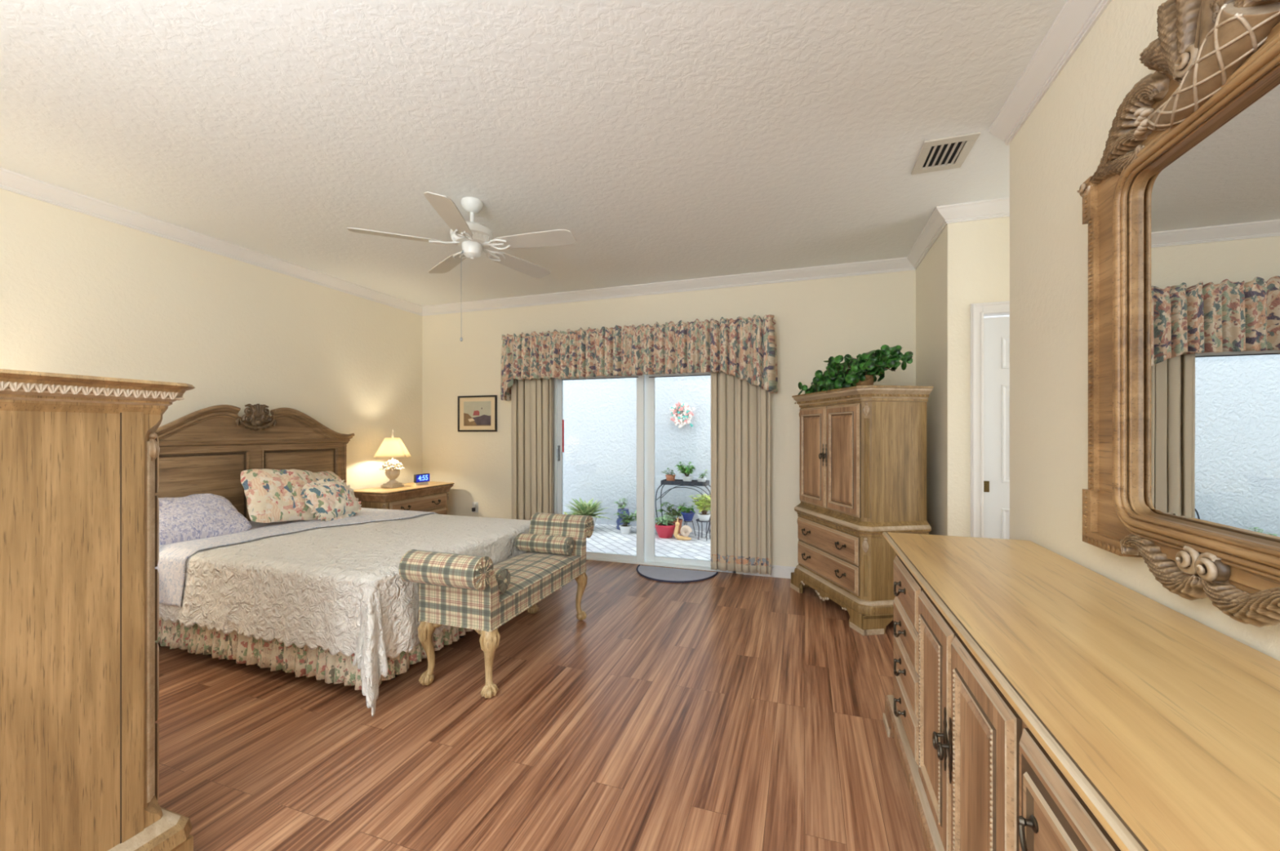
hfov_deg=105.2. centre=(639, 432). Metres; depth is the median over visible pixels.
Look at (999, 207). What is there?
trim
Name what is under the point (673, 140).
ceiling
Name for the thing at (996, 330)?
door
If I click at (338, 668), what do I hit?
bed skirt
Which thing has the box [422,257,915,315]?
trim
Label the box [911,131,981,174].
ceiling vent
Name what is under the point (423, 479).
alarm clock
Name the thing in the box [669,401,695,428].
wreath
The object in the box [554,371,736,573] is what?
door
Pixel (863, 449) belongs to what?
armoire
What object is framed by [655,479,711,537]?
plant stand
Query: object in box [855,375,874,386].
basket
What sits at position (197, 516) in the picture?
bed pillow
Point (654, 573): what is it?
door mat
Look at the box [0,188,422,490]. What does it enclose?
wall
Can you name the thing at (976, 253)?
wall
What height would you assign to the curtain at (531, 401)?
1.820 m
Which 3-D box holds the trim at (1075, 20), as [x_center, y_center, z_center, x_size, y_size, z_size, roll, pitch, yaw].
[0.848,-1.379,-0.176,0.080,0.088,5.207,0,0,19]
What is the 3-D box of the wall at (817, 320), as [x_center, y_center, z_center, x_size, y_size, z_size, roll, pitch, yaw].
[-0.081,-0.060,4.902,5.080,2.725,0.140,0,0,19]
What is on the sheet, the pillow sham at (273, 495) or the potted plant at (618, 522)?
the pillow sham at (273, 495)
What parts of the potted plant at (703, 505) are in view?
pot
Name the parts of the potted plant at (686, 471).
pot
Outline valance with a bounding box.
[500,314,777,400]
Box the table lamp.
[373,428,411,488]
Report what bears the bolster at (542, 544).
on the bench
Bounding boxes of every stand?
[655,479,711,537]
[695,519,710,541]
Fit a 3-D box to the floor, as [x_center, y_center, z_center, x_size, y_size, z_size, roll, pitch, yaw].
[-0.618,1.327,1.300,6.600,0.050,7.310,0,0,19]
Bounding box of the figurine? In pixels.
[673,517,692,540]
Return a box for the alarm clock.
[413,473,429,485]
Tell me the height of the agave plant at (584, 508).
0.430 m
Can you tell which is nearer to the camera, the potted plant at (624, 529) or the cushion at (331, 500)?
the cushion at (331, 500)
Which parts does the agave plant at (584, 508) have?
pot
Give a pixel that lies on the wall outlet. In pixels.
(475, 504)
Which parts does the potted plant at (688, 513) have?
pot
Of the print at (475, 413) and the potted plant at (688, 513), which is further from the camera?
the potted plant at (688, 513)
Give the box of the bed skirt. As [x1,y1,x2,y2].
[155,617,473,690]
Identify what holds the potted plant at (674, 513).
on the paving
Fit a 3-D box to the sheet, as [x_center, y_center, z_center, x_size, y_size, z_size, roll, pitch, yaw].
[-2.459,0.819,3.548,1.049,0.300,1.682,0,0,19]
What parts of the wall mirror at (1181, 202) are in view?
moulding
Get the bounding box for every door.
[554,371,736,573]
[983,316,1009,539]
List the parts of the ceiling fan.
blade, blade, blade, blade, blade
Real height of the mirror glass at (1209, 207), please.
0.946 m
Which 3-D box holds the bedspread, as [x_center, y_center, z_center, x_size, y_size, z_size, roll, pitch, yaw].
[-1.926,0.973,3.367,2.175,0.581,1.854,0,0,19]
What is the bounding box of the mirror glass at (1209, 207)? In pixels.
[1138,73,1279,546]
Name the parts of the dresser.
handle, handle, handle, handle, drawer, drawer, drawer, drawer, door, door pull, door pull, door, handle, drawer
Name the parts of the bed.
headboard, moulding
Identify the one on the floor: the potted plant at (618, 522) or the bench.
the bench
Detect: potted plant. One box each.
[612,497,630,529]
[613,510,635,533]
[631,509,662,523]
[654,515,678,538]
[657,502,686,533]
[661,467,675,480]
[674,462,695,481]
[676,505,695,521]
[688,492,711,521]
[696,469,710,482]
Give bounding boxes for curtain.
[511,377,552,520]
[710,370,770,574]
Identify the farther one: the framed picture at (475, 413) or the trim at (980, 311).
the framed picture at (475, 413)
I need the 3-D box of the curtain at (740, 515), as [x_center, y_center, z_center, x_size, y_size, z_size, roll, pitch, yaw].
[0.904,0.347,4.407,0.534,1.820,0.086,0,0,19]
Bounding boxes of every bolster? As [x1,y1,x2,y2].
[493,567,510,592]
[515,533,574,555]
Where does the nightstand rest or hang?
on the floor
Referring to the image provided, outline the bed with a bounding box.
[155,404,464,679]
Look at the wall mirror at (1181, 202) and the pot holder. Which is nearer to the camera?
the wall mirror at (1181, 202)
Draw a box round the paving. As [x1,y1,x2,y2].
[586,524,711,560]
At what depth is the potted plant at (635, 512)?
6.55 m
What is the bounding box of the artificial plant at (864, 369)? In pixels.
[797,344,912,395]
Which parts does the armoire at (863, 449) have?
handle, handle, door, door pull, door pull, drawer, drawer, handle, handle, door, cornice, waist moulding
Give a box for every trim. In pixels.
[0,167,422,315]
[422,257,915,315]
[551,377,554,513]
[906,207,947,270]
[936,197,1009,223]
[970,301,1009,537]
[988,0,1111,145]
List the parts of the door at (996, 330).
pocket pull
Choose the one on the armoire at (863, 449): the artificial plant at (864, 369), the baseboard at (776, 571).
the artificial plant at (864, 369)
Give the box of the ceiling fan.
[346,191,576,342]
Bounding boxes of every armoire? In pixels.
[0,368,195,850]
[790,385,933,635]
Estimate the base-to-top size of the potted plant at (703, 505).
0.374 m
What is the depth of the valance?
4.55 m
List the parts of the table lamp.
lamp shade, stem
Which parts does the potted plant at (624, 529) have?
pot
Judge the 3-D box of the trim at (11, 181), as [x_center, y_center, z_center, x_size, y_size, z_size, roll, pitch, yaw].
[-3.597,-1.379,2.292,0.080,0.088,7.050,0,0,19]
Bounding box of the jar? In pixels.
[616,508,630,529]
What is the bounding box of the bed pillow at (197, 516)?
[158,493,251,545]
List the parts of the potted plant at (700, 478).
pot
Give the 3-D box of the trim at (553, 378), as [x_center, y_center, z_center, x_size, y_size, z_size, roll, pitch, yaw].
[-0.922,0.337,5.121,0.055,1.930,0.042,0,0,19]
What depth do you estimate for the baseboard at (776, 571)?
4.37 m
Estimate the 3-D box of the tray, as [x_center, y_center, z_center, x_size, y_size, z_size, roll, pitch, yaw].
[0.597,0.669,6.478,0.608,0.055,0.228,0,0,19]
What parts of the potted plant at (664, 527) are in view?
pot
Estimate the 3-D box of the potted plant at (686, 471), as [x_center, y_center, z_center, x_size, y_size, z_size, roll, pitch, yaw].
[0.618,0.526,6.487,0.295,0.298,0.276,0,0,-44]
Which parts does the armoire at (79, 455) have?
cornice, drawer, drawer, drawer, drawer, drawer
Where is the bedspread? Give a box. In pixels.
[159,513,561,717]
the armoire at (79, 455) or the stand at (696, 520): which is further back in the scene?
the stand at (696, 520)
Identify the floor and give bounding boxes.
[155,560,926,850]
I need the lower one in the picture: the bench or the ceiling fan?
the bench
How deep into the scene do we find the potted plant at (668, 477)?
6.50 m
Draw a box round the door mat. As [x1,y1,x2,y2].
[636,564,718,582]
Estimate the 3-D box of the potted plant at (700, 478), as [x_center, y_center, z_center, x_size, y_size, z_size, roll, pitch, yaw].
[0.814,0.584,6.393,0.166,0.181,0.172,0,0,-36]
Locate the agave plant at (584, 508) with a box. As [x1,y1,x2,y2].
[564,497,611,529]
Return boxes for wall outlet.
[471,502,478,512]
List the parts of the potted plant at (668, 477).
pot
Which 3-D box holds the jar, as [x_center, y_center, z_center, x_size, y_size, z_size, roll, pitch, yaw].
[-0.233,1.214,6.831,0.200,0.275,0.200,0,0,19]
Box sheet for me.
[155,507,437,608]
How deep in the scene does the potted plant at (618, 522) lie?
6.78 m
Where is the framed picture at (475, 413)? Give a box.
[457,395,497,431]
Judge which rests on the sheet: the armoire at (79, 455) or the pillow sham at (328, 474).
the pillow sham at (328, 474)
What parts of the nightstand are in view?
handle, drawer, drawer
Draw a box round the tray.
[660,479,709,486]
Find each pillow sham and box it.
[240,469,318,523]
[312,471,355,497]
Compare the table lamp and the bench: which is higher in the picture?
the table lamp
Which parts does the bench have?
leg, arm, leg, leg, seat, arm, leg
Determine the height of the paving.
0.090 m
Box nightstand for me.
[353,481,453,515]
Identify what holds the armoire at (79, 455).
on the floor
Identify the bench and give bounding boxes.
[399,512,594,698]
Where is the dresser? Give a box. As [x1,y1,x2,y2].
[882,532,1279,850]
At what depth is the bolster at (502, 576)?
2.50 m
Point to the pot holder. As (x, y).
(683, 521)
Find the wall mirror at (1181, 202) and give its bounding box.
[1076,0,1279,627]
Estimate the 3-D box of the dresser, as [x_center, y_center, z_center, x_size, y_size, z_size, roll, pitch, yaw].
[1.047,0.876,1.204,0.554,0.852,1.962,0,0,19]
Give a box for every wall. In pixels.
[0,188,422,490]
[422,270,915,574]
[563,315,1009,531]
[915,0,1279,661]
[943,216,1009,537]
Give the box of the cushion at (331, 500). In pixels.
[300,477,361,521]
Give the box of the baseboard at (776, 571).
[743,564,795,578]
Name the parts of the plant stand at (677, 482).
leg, leg, leg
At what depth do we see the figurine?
6.11 m
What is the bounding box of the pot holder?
[683,520,696,536]
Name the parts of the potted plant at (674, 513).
pot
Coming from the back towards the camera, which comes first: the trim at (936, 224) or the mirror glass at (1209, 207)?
the trim at (936, 224)
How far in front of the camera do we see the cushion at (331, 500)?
3.75 m
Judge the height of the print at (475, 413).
0.270 m
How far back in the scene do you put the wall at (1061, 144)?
1.84 m
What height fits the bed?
1.522 m
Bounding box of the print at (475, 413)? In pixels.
[463,401,490,426]
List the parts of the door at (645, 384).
latch handle, sliding panel, fixed panel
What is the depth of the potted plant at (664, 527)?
6.22 m
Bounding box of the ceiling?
[0,0,1066,306]
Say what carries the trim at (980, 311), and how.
attached to the wall at (976, 253)

